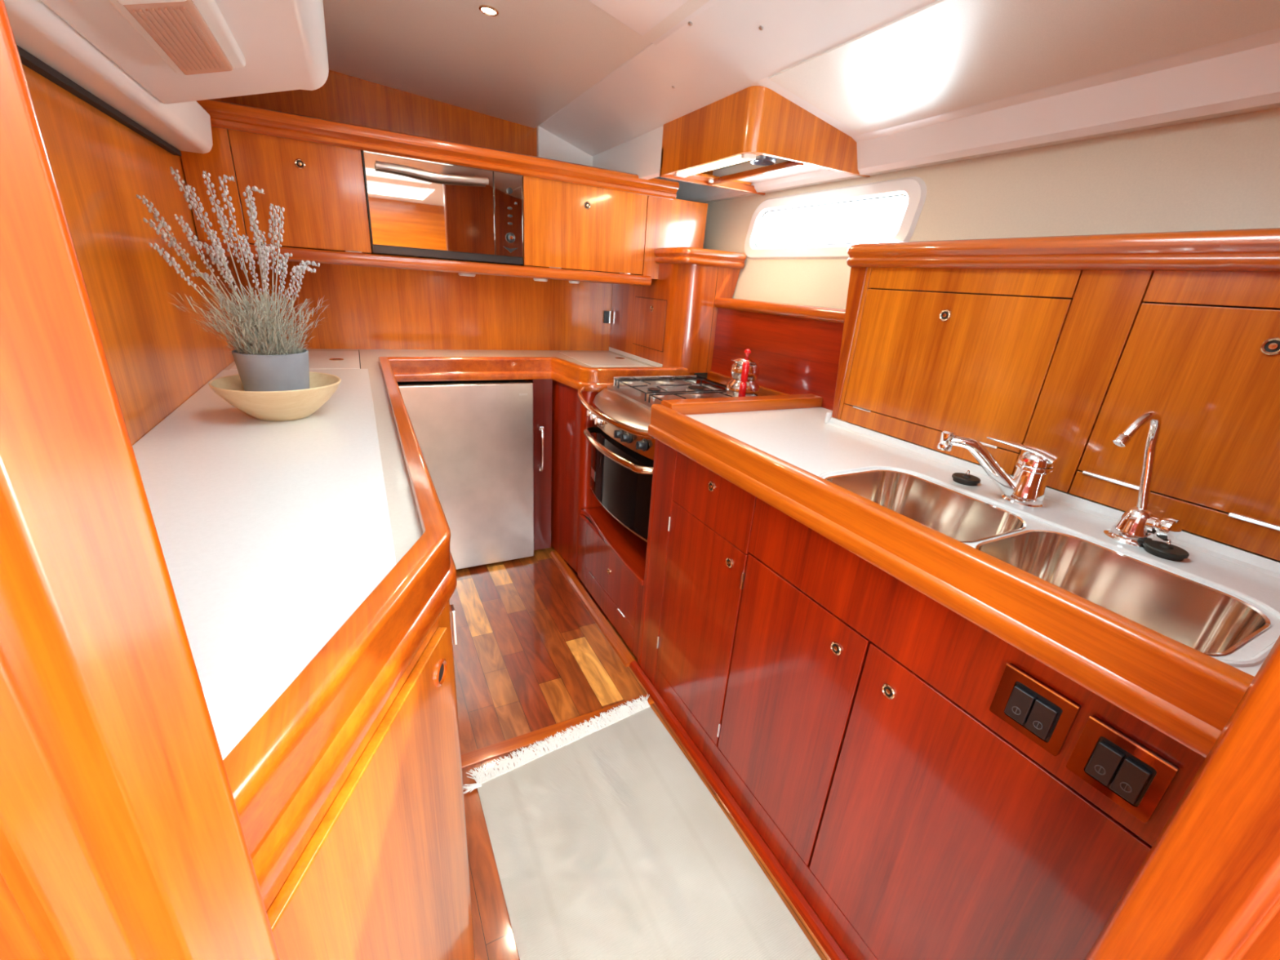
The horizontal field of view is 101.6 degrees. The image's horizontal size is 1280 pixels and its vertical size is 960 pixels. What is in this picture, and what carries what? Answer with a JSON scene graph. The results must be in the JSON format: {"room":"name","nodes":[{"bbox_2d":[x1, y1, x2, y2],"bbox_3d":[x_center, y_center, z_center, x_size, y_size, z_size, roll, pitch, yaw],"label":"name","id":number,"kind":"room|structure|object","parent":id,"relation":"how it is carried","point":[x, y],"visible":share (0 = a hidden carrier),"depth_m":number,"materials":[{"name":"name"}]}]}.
{"room":"ship interior","nodes":[
{"label":"ship interior","id":0,"kind":"room"},
{"bbox_2d":[4,0,213,153],"bbox_3d":[-0.819,-0.644,0.698,0.098,0.100,1.735,-7,23,-27],"label":"ceiling","id":1,"kind":"structure","parent":0,"point":[37,28],"depth_m":0.85,"materials":[{"name":"white plastic"}]},
{"bbox_2d":[22,63,244,445],"bbox_3d":[-1.065,-0.201,1.122,0.053,1.980,2.290,-7,23,-27],"label":"wall","id":2,"kind":"structure","parent":0,"point":[158,357],"depth_m":1.06,"materials":[{"name":"brown wood"}]},
{"bbox_2d":[16,44,182,155],"bbox_3d":[-0.871,-0.596,0.721,0.017,0.012,1.685,-7,23,-27],"label":"trim","id":3,"kind":"structure","parent":2,"relation":"attached to","point":[28,60],"depth_m":0.92,"materials":[{"name":"brown"}]},
{"bbox_2d":[0,0,279,959],"bbox_3d":[-0.397,0.223,0.241,0.364,1.900,0.086,-7,23,-27],"label":"door frame","id":4,"kind":"structure","parent":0,"point":[122,837],"depth_m":0.23,"materials":[{"name":"brown wood"}]},
{"bbox_2d":[40,0,328,104],"bbox_3d":[-0.411,-0.638,0.334,0.314,0.359,1.760,-7,23,-27],"label":"ceiling","id":5,"kind":"structure","parent":0,"point":[282,43],"depth_m":0.86,"materials":[{"name":"white plastic"}]},
{"bbox_2d":[107,0,245,75],"bbox_3d":[-0.656,-0.648,0.748,0.104,0.053,0.370,-7,23,-27],"label":"air vent","id":6,"kind":"object","parent":5,"relation":"attached to","point":[192,37],"visible":1,"depth_m":0.74,"materials":[{"name":"white plastic"}]},
{"bbox_2d":[211,70,612,382],"bbox_3d":[-0.593,-0.696,2.523,2.250,1.980,0.075,-7,23,-27],"label":"wall","id":7,"kind":"structure","parent":0,"point":[368,308],"depth_m":2.23,"materials":[{"name":"brown wood"}]},
{"bbox_2d":[179,99,707,286],"bbox_3d":[-0.605,-1.026,2.056,1.772,0.404,0.507,-7,23,-27],"label":"upper cabinet","id":8,"kind":"object","parent":7,"relation":"attached to","point":[581,223],"visible":0.84,"depth_m":1.70,"materials":[{"name":"brown wood"}]},
{"bbox_2d":[361,150,523,265],"bbox_3d":[-0.736,-0.987,1.948,0.510,0.302,0.452,-7,23,-27],"label":"microwave","id":9,"kind":"object","parent":8,"relation":"on","point":[418,208],"visible":1,"depth_m":1.79,"materials":[{"name":"black plastic"}]},
{"bbox_2d":[458,272,475,276],"bbox_3d":[-0.640,-0.762,1.931,0.060,0.016,0.060,-7,23,-27],"label":"lamp","id":10,"kind":"object","parent":8,"relation":"attached to","point":[460,273],"visible":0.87,"depth_m":1.91,"materials":[{"name":"white plastic"}]},
{"bbox_2d":[533,278,547,281],"bbox_3d":[-0.392,-0.792,2.056,0.056,0.016,0.056,-7,23,-27],"label":"lamp","id":11,"kind":"object","parent":8,"relation":"attached to","point":[534,279],"visible":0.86,"depth_m":2.04,"materials":[{"name":"white plastic"}]},
{"bbox_2d":[568,280,579,284],"bbox_3d":[-0.267,-0.806,2.119,0.044,0.016,0.044,-7,23,-27],"label":"lamp","id":12,"kind":"object","parent":8,"relation":"attached to","point":[570,282],"visible":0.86,"depth_m":2.10,"materials":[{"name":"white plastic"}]},
{"bbox_2d":[603,311,610,323],"bbox_3d":[-0.170,-0.836,2.678,0.033,0.060,0.014,-7,23,-27],"label":"power outlet","id":13,"kind":"object","parent":7,"relation":"attached to","point":[606,314],"visible":1,"depth_m":2.67,"materials":[{"name":"black plastic"}]},
{"bbox_2d":[322,0,710,128],"bbox_3d":[-0.593,-1.224,1.274,1.183,0.124,1.673,-7,23,-27],"label":"ceiling","id":14,"kind":"structure","parent":0,"point":[524,64],"depth_m":1.54,"materials":[{"name":"white paint"}]},
{"bbox_2d":[479,4,498,16],"bbox_3d":[-0.382,-1.188,1.318,0.048,0.012,0.048,-7,23,-27],"label":"recessed light","id":15,"kind":"object","parent":14,"relation":"in","point":[487,10],"visible":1,"depth_m":1.32,"materials":[{"name":"silver metal"}]},
{"bbox_2d":[592,125,663,179],"bbox_3d":[-0.058,-1.298,2.138,0.038,0.152,0.688,-7,23,-27],"label":"wall","id":16,"kind":"structure","parent":0,"point":[641,155],"depth_m":2.01,"materials":[{"name":"white paint"}]},
{"bbox_2d":[449,545,848,959],"bbox_3d":[-0.480,1.108,0.648,4.572,0.050,5.740,-7,23,-27],"label":"floor","id":17,"kind":"structure","parent":0,"point":[529,655],"depth_m":1.77,"materials":[{"name":"brown wood"}]},
{"bbox_2d":[263,600,475,959],"bbox_3d":[-0.742,0.369,1.216,0.472,0.894,1.860,-7,23,-27],"label":"base cabinet","id":18,"kind":"object","parent":17,"relation":"on","point":[380,871],"visible":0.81,"depth_m":0.57,"materials":[{"name":"brown wood"}]},
{"bbox_2d":[132,348,694,900],"bbox_3d":[-0.288,-0.190,1.495,1.658,0.090,2.294,-7,23,-27],"label":"countertop","id":19,"kind":"structure","parent":18,"relation":"on","point":[309,561],"depth_m":0.65,"materials":[{"name":"grey laminate"}]},
{"bbox_2d":[208,371,341,421],"bbox_3d":[-0.824,-0.188,1.199,0.249,0.082,0.249,-7,23,-27],"label":"bowl","id":20,"kind":"object","parent":19,"relation":"on","point":[291,405],"visible":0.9,"depth_m":1.14,"materials":[{"name":"brown wood"}]},
{"bbox_2d":[136,166,329,391],"bbox_3d":[-0.855,-0.393,1.129,0.329,0.484,0.292,-7,23,-27],"label":"lavender","id":21,"kind":"object","parent":20,"relation":"in","point":[270,363],"visible":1,"depth_m":1.12,"materials":[{"name":"grey plant"}]},
{"bbox_2d":[231,346,309,391],"bbox_3d":[-0.836,-0.230,1.200,0.143,0.133,0.143,-7,23,-27],"label":"pot","id":22,"kind":"object","parent":20,"relation":"in","point":[260,369],"depth_m":1.14,"materials":[{"name":"grey ceramic"}]},
{"bbox_2d":[608,246,746,373],"bbox_3d":[0.125,-0.801,2.431,0.299,0.487,0.707,-7,23,-27],"label":"cabinet","id":23,"kind":"object","parent":19,"relation":"on","point":[671,322],"visible":0.94,"depth_m":2.20,"materials":[{"name":"brown wood"}]},
{"bbox_2d":[396,379,533,569],"bbox_3d":[-0.815,-0.054,2.391,0.553,0.846,0.412,-7,23,-27],"label":"fridge","id":24,"kind":"object","parent":17,"relation":"on","point":[475,438],"visible":0.66,"depth_m":2.21,"materials":[{"name":"silver metal"}]},
{"bbox_2d":[532,378,552,550],"bbox_3d":[-0.440,-0.045,2.381,0.086,0.826,0.056,-7,23,-27],"label":"filler panel","id":25,"kind":"object","parent":17,"relation":"on","point":[543,388],"visible":0.92,"depth_m":2.38,"materials":[{"name":"brown wood"}]},
{"bbox_2d":[460,693,653,768],"bbox_3d":[-0.239,0.748,1.569,0.622,0.006,0.043,-7,23,-27],"label":"trim","id":26,"kind":"structure","parent":17,"relation":"on","point":[486,753],"depth_m":1.52,"materials":[{"name":"brown wood"}]},
{"bbox_2d":[549,550,635,666],"bbox_3d":[-0.229,0.503,2.200,0.036,0.019,0.860,-7,23,-27],"label":"trim","id":27,"kind":"structure","parent":17,"relation":"on","point":[612,637],"depth_m":2.11,"materials":[{"name":"brown wood"}]},
{"bbox_2d":[551,374,726,658],"bbox_3d":[0.009,-0.003,2.315,0.617,0.874,1.200,-7,23,-27],"label":"base cabinet","id":28,"kind":"object","parent":17,"relation":"on","point":[607,557],"visible":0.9,"depth_m":2.17,"materials":[{"name":"red wood"}]},
{"bbox_2d":[581,506,647,585],"bbox_3d":[0.131,0.209,2.108,0.595,0.019,0.603,-7,23,-27],"label":"shelf","id":29,"kind":"object","parent":28,"relation":"attached to","point":[628,548],"depth_m":2.00,"materials":[{"name":"brown wood"}]},
{"bbox_2d":[577,375,730,542],"bbox_3d":[0.108,-0.108,1.968,0.645,0.468,0.616,-7,23,-27],"label":"stove","id":30,"kind":"object","parent":28,"relation":"in","point":[623,449],"visible":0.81,"depth_m":1.87,"materials":[{"name":"silver metal"}]},
{"bbox_2d":[725,377,759,396],"bbox_3d":[0.372,-0.336,1.892,0.124,0.068,0.152,-7,23,-27],"label":"moka pot","id":31,"kind":"object","parent":30,"relation":"on","point":[734,388],"visible":0.77,"depth_m":1.85,"materials":[{"name":"silver metal"}]},
{"bbox_2d":[730,348,762,382],"bbox_3d":[0.374,-0.412,1.858,0.126,0.107,0.114,-13,27,-39],"label":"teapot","id":32,"kind":"object","parent":31,"relation":"on","point":[745,368],"visible":1,"depth_m":1.83,"materials":[{"name":"silver metal"}]},
{"bbox_2d":[462,695,821,959],"bbox_3d":[0.200,1.073,0.778,0.613,0.010,1.960,-7,23,-27],"label":"rug","id":33,"kind":"object","parent":17,"relation":"on","point":[607,843],"visible":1,"depth_m":1.23,"materials":[{"name":"fabric"}]},
{"bbox_2d":[629,660,848,959],"bbox_3d":[0.255,0.863,1.340,0.022,0.019,1.239,-7,23,-27],"label":"trim","id":34,"kind":"structure","parent":17,"relation":"on","point":[832,948],"depth_m":1.30,"materials":[{"name":"red wood"}]},
{"bbox_2d":[637,439,1205,959],"bbox_3d":[0.564,0.415,1.315,0.610,0.874,1.228,-7,23,-27],"label":"base cabinet","id":35,"kind":"object","parent":17,"relation":"on","point":[843,708],"visible":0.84,"depth_m":0.95,"materials":[{"name":"brown wood"}]},
{"bbox_2d":[648,393,1279,757],"bbox_3d":[0.579,-0.004,1.150,0.618,0.103,1.234,-7,23,-27],"label":"countertop","id":36,"kind":"structure","parent":35,"relation":"on","point":[780,450],"depth_m":0.81,"materials":[{"name":"white laminate"}]},
{"bbox_2d":[824,470,1026,542],"bbox_3d":[0.513,0.107,1.000,0.247,0.150,0.303,-7,23,-27],"label":"sink","id":37,"kind":"object","parent":36,"relation":"in","point":[962,517],"visible":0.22,"depth_m":1.07,"materials":[{"name":"metal"}]},
{"bbox_2d":[951,470,980,485],"bbox_3d":[0.685,-0.008,1.093,0.052,0.026,0.052,-7,23,-27],"label":"plug","id":38,"kind":"object","parent":36,"relation":"on","point":[962,478],"visible":1,"depth_m":1.08,"materials":[{"name":"black rubber"}]},
{"bbox_2d":[937,430,1061,509],"bbox_3d":[0.680,-0.028,1.011,0.208,0.122,0.083,11,22,18],"label":"mixer tap","id":39,"kind":"object","parent":36,"relation":"on","point":[1026,488],"visible":1,"depth_m":0.98,"materials":[{"name":"silver metal"}]},
{"bbox_2d":[831,227,1279,560],"bbox_3d":[0.876,-0.250,1.101,0.266,0.462,1.051,-7,23,-27],"label":"upper cabinet","id":40,"kind":"object","parent":36,"relation":"on","point":[1057,344],"visible":0.94,"depth_m":0.95,"materials":[{"name":"brown wood"}]},
{"bbox_2d":[975,529,1271,655],"bbox_3d":[0.651,0.209,0.757,0.247,0.150,0.282,-7,23,-27],"label":"sink","id":41,"kind":"object","parent":36,"relation":"in","point":[1211,621],"visible":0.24,"depth_m":0.79,"materials":[{"name":"metal"}]},
{"bbox_2d":[1103,410,1182,549],"bbox_3d":[0.801,0.004,0.817,0.118,0.214,0.085,-3,22,-18],"label":"water tap","id":42,"kind":"object","parent":36,"relation":"on","point":[1137,525],"visible":0.98,"depth_m":0.83,"materials":[{"name":"silver metal"}]},
{"bbox_2d":[1142,539,1189,561],"bbox_3d":[0.829,0.105,0.821,0.053,0.026,0.053,-7,23,-27],"label":"plug","id":43,"kind":"object","parent":36,"relation":"on","point":[1167,551],"visible":1,"depth_m":0.81,"materials":[{"name":"black rubber"}]},
{"bbox_2d":[989,662,1080,755],"bbox_3d":[0.518,0.304,0.692,0.015,0.083,0.086,-7,23,-27],"label":"rocker switches","id":44,"kind":"object","parent":35,"relation":"attached to","point":[1039,712],"visible":1,"depth_m":0.69,"materials":[{"name":"black plastic"}]},
{"bbox_2d":[1004,684,1036,724],"bbox_3d":[0.511,0.302,0.701,0.008,0.046,0.025,-7,23,-27],"label":"rocker switch","id":45,"kind":"object","parent":44,"relation":"attached to","point":[1020,700],"depth_m":0.70,"materials":[{"name":"grey plastic"}]},
{"bbox_2d":[1024,698,1059,739],"bbox_3d":[0.523,0.311,0.679,0.008,0.046,0.025,-7,23,-27],"label":"rocker switch","id":46,"kind":"object","parent":44,"relation":"attached to","point":[1042,716],"depth_m":0.68,"materials":[{"name":"grey plastic"}]},
{"bbox_2d":[1066,715,1179,822],"bbox_3d":[0.562,0.340,0.614,0.015,0.085,0.082,-7,23,-27],"label":"rocker switches","id":47,"kind":"object","parent":35,"relation":"attached to","point":[1136,778],"visible":1,"depth_m":0.61,"materials":[{"name":"black plastic"}]},
{"bbox_2d":[1084,740,1124,786],"bbox_3d":[0.555,0.338,0.623,0.008,0.047,0.024,-7,23,-27],"label":"rocker switch","id":48,"kind":"object","parent":47,"relation":"attached to","point":[1104,760],"depth_m":0.62,"materials":[{"name":"grey plastic"}]},
{"bbox_2d":[1110,756,1152,804],"bbox_3d":[0.566,0.347,0.602,0.008,0.047,0.024,-7,23,-27],"label":"rocker switch","id":49,"kind":"object","parent":47,"relation":"attached to","point":[1131,777],"depth_m":0.60,"materials":[{"name":"grey plastic"}]},
{"bbox_2d":[587,0,719,45],"bbox_3d":[0.094,-0.896,0.486,0.790,0.156,1.729,-7,23,-27],"label":"ceiling beam","id":50,"kind":"structure","parent":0,"point":[641,16],"depth_m":1.22,"materials":[{"name":"white plastic"}]},
{"bbox_2d":[538,0,1279,203],"bbox_3d":[0.544,-1.042,1.309,0.820,0.365,2.773,-7,23,-27],"label":"ceiling","id":51,"kind":"structure","parent":0,"point":[724,52],"depth_m":1.23,"materials":[{"name":"white paint"}]},
{"bbox_2d":[768,0,1279,134],"bbox_3d":[0.826,-0.786,0.843,0.370,0.076,1.475,-7,23,-27],"label":"ceiling panel","id":52,"kind":"object","parent":51,"relation":"attached to","point":[942,56],"visible":1,"depth_m":1.04,"materials":[{"name":"white plastic"}]},
{"bbox_2d":[694,107,1279,562],"bbox_3d":[1.242,0.064,0.835,0.234,2.000,5.000,-7,23,-27],"label":"wall","id":53,"kind":"structure","parent":0,"point":[1223,173],"depth_m":1.18,"materials":[{"name":"white paint"}]},
{"bbox_2d":[659,85,870,195],"bbox_3d":[0.407,-1.102,1.745,0.479,0.165,0.524,-7,23,-27],"label":"hood","id":54,"kind":"object","parent":53,"relation":"attached to","point":[753,134],"visible":0.99,"depth_m":1.56,"materials":[{"name":"brown wood"}]},
{"bbox_2d":[706,297,845,410],"bbox_3d":[0.521,-0.458,1.891,0.077,0.339,0.829,-7,23,-27],"label":"backsplash","id":55,"kind":"structure","parent":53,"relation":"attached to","point":[797,346],"depth_m":1.87,"materials":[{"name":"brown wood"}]},
{"bbox_2d":[744,176,926,259],"bbox_3d":[0.626,-0.895,1.828,0.061,0.228,0.784,-7,23,-27],"label":"window","id":56,"kind":"structure","parent":53,"relation":"in","point":[913,188],"depth_m":1.77,"materials":[{"name":"white plastic"}]},
{"bbox_2d":[1084,635,1279,959],"bbox_3d":[0.851,0.225,0.532,0.740,1.860,0.186,-7,23,-27],"label":"wall","id":57,"kind":"structure","parent":0,"point":[1207,887],"depth_m":0.44,"materials":[{"name":"brown wood"}]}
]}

